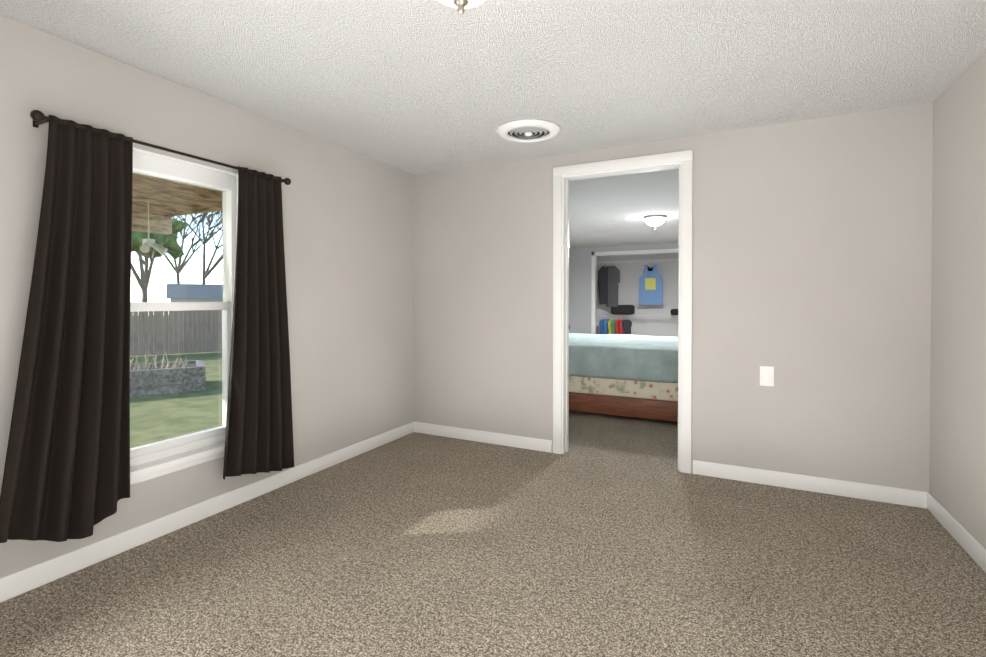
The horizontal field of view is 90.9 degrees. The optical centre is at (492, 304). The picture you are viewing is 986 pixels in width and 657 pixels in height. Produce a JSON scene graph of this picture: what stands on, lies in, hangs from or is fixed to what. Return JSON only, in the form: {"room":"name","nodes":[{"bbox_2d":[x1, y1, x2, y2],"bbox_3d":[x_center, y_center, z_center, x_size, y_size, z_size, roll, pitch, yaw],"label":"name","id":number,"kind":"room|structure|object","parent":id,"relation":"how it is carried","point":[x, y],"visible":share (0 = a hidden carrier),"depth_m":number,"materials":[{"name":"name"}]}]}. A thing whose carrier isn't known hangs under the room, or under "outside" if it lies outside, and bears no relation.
{"room":"empty room","nodes":[
{"label":"empty room","id":0,"kind":"room"},
{"bbox_2d":[132,172,221,254],"bbox_3d":[-3.857,0.385,2.123,3.520,3.155,6.320,0,1,27],"label":"porch roof","id":1,"kind":"object","parent":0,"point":[167,195],"depth_m":4.78,"materials":[{"name":"brown wood"}]},
{"bbox_2d":[0,15,413,577],"bbox_3d":[-1.705,0.011,2.271,0.150,2.200,4.520,0,1,27],"label":"wall","id":2,"kind":"structure","parent":0,"point":[348,227],"depth_m":2.91,"materials":[{"name":"beige paint"}]},
{"bbox_2d":[30,110,290,184],"bbox_3d":[-1.504,-0.722,2.369,0.116,0.042,1.188,0,1,27],"label":"curtain rod","id":3,"kind":"object","parent":2,"relation":"attached to","point":[38,117],"visible":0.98,"depth_m":2.16,"materials":[{"name":"black metal"}]},
{"bbox_2d":[0,115,132,542],"bbox_3d":[-1.685,0.109,1.930,0.085,1.680,0.464,0,1,27],"label":"curtain","id":4,"kind":"object","parent":3,"relation":"hanging from","point":[66,475],"visible":1,"depth_m":1.95,"materials":[{"name":"black fabric"}]},
{"bbox_2d":[223,165,293,479],"bbox_3d":[-1.308,0.119,2.688,0.085,1.716,0.443,0,1,27],"label":"curtain","id":5,"kind":"object","parent":3,"relation":"hanging from","point":[259,431],"visible":1,"depth_m":2.71,"materials":[{"name":"black fabric"}]},
{"bbox_2d":[130,148,237,484],"bbox_3d":[-1.598,0.049,2.424,0.165,1.541,0.750,0,1,27],"label":"window","id":6,"kind":"structure","parent":2,"relation":"in","point":[157,459],"depth_m":2.50,"materials":[{"name":"clear glass"}]},
{"bbox_2d":[0,422,415,602],"bbox_3d":[-1.615,1.066,2.282,0.013,0.090,4.200,0,1,27],"label":"baseboard","id":7,"kind":"structure","parent":2,"relation":"attached to","point":[33,577],"depth_m":2.35,"materials":[{"name":"white wood"}]},
{"bbox_2d":[0,410,985,656],"bbox_3d":[1.323,1.145,4.697,4.800,0.120,11.550,0,1,27],"label":"floor","id":8,"kind":"structure","parent":0,"point":[606,535],"depth_m":2.02,"materials":[{"name":"carpet"}]},
{"bbox_2d":[569,325,677,421],"bbox_3d":[1.217,0.645,5.416,2.120,0.864,1.610,0,1,27],"label":"bed","id":9,"kind":"object","parent":8,"relation":"on","point":[628,375],"visible":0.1,"depth_m":4.57,"materials":[{"name":"teal fabric"}]},
{"bbox_2d":[0,0,985,247],"bbox_3d":[1.323,-1.190,4.671,4.800,0.150,11.550,0,1,27],"label":"ceiling","id":10,"kind":"structure","parent":0,"point":[413,87],"depth_m":2.21,"materials":[{"name":"white paint"}]},
{"bbox_2d":[437,0,486,14],"bbox_3d":[-0.101,-0.996,1.522,0.280,0.170,0.280,0,1,27],"label":"flush-mount light","id":11,"kind":"object","parent":10,"relation":"attached to","point":[460,6],"visible":1,"depth_m":1.54,"materials":[{"name":"white glass"}]},
{"bbox_2d":[496,119,560,142],"bbox_3d":[0.224,-1.083,3.072,0.410,0.028,0.410,0,1,27],"label":"ceiling vent","id":12,"kind":"object","parent":10,"relation":"in","point":[528,131],"visible":1,"depth_m":3.02,"materials":[{"name":"white metal"}]},
{"bbox_2d":[644,214,666,228],"bbox_3d":[2.079,-1.046,6.224,0.280,0.170,0.280,0,1,27],"label":"flush-mount light","id":13,"kind":"object","parent":10,"relation":"attached to","point":[654,221],"visible":1,"depth_m":6.13,"materials":[{"name":"white glass"}]},
{"bbox_2d":[569,243,678,333],"bbox_3d":[3.536,-0.063,9.140,4.420,2.200,0.100,0,1,27],"label":"wall","id":14,"kind":"structure","parent":0,"point":[580,261],"depth_m":9.93,"materials":[{"name":"grey paint"}]},
{"bbox_2d":[591,248,678,333],"bbox_3d":[2.889,-0.011,9.456,1.940,2.090,0.116,0,1,27],"label":"trim","id":15,"kind":"structure","parent":14,"relation":"attached to","point":[594,286],"depth_m":9.81,"materials":[{"name":"white wood"}]},
{"bbox_2d":[596,253,678,336],"bbox_3d":[3.076,-0.070,9.829,2.320,2.200,0.720,0,1,27],"label":"wall","id":16,"kind":"structure","parent":0,"point":[628,285],"depth_m":10.09,"materials":[{"name":"grey paint"}]},
{"bbox_2d":[597,258,677,333],"bbox_3d":[3.091,-0.129,9.859,2.080,1.556,0.451,0,1,27],"label":"closet shelving","id":17,"kind":"object","parent":16,"relation":"attached to","point":[650,286],"visible":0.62,"depth_m":9.95,"materials":[{"name":"fabric"}]},
{"bbox_2d":[413,102,932,491],"bbox_3d":[0.734,-0.002,3.509,4.800,2.200,0.120,0,1,27],"label":"wall","id":18,"kind":"structure","parent":0,"point":[811,258],"depth_m":2.98,"materials":[{"name":"beige paint"}]},
{"bbox_2d":[416,422,551,452],"bbox_3d":[-0.105,1.049,3.867,1.210,0.090,0.013,0,1,27],"label":"baseboard","id":19,"kind":"structure","parent":18,"relation":"attached to","point":[530,443],"depth_m":3.83,"materials":[{"name":"white wood"}]},
{"bbox_2d":[553,150,692,473],"bbox_3d":[0.898,0.047,3.427,0.950,2.104,0.152,0,1,27],"label":"door frame","id":20,"kind":"structure","parent":18,"relation":"attached to","point":[681,161],"depth_m":3.37,"materials":[{"name":"white wood"}]},
{"bbox_2d":[760,366,773,385],"bbox_3d":[1.675,0.438,2.969,0.076,0.120,0.009,0,1,27],"label":"switch plate","id":21,"kind":"object","parent":18,"relation":"attached to","point":[766,375],"visible":1,"depth_m":2.97,"materials":[{"name":"white plastic"}]},
{"bbox_2d":[693,460,923,507],"bbox_3d":[1.816,1.060,2.904,1.152,0.090,0.013,0,1,27],"label":"baseboard","id":22,"kind":"structure","parent":18,"relation":"attached to","point":[913,498],"depth_m":2.86,"materials":[{"name":"white wood"}]},
{"bbox_2d":[929,49,985,548],"bbox_3d":[1.448,0.029,0.622,0.150,2.200,4.400,0,1,27],"label":"wall","id":23,"kind":"structure","parent":0,"point":[957,481],"depth_m":2.28,"materials":[{"name":"beige paint"}]},
{"bbox_2d":[924,492,985,572],"bbox_3d":[1.420,1.083,0.760,0.013,0.090,4.200,0,1,27],"label":"baseboard","id":24,"kind":"structure","parent":23,"relation":"attached to","point":[977,552],"depth_m":2.27,"materials":[{"name":"white wood"}]},
{"label":"outside","id":25,"kind":"structure","parent":0,"visible":0},
{"bbox_2d":[130,315,222,448],"bbox_3d":[-25.274,1.788,22.995,59.150,0.200,100.000,0,1,27],"label":"lawn","id":26,"kind":"structure","parent":25,"point":[206,422],"depth_m":8.53,"materials":[{"name":"green plant"}]},
{"bbox_2d":[131,218,188,335],"bbox_3d":[-18.005,-1.937,25.080,4.531,7.412,5.595,0,1,27],"label":"leafy tree","id":27,"kind":"object","parent":26,"relation":"on","point":[171,247],"depth_m":24.42,"materials":[{"name":"green plant"}]},
{"bbox_2d":[130,350,205,396],"bbox_3d":[-8.668,1.399,9.479,5.200,0.870,1.400,0,1,-33],"label":"garden bed","id":28,"kind":"object","parent":26,"relation":"on","point":[136,372],"depth_m":10.04,"materials":[{"name":"grey stone"}]},
{"bbox_2d":[130,310,221,355],"bbox_3d":[-11.061,0.891,17.064,30.097,1.920,0.150,0,1,-33],"label":"fence","id":29,"kind":"object","parent":26,"relation":"on","point":[171,338],"depth_m":16.96,"materials":[{"name":"grey wood"}]},
{"bbox_2d":[164,211,222,283],"bbox_3d":[-31.243,-6.265,47.903,14.044,15.575,12.840,0,1,27],"label":"bare tree","id":30,"kind":"object","parent":26,"relation":"on","point":[178,270],"depth_m":48.41,"materials":[{"name":"plant"}]},
{"bbox_2d":[166,284,222,331],"bbox_3d":[-18.537,0.155,30.605,3.400,2.900,2.800,0,1,-33],"label":"shed","id":31,"kind":"object","parent":26,"relation":"on","point":[209,290],"depth_m":29.77,"materials":[{"name":"blue"}]},
{"bbox_2d":[177,210,222,283],"bbox_3d":[-20.541,-4.573,37.988,10.282,12.403,10.703,0,1,27],"label":"bare tree","id":32,"kind":"object","parent":26,"relation":"on","point":[207,272],"depth_m":37.54,"materials":[{"name":"plant"}]}
]}

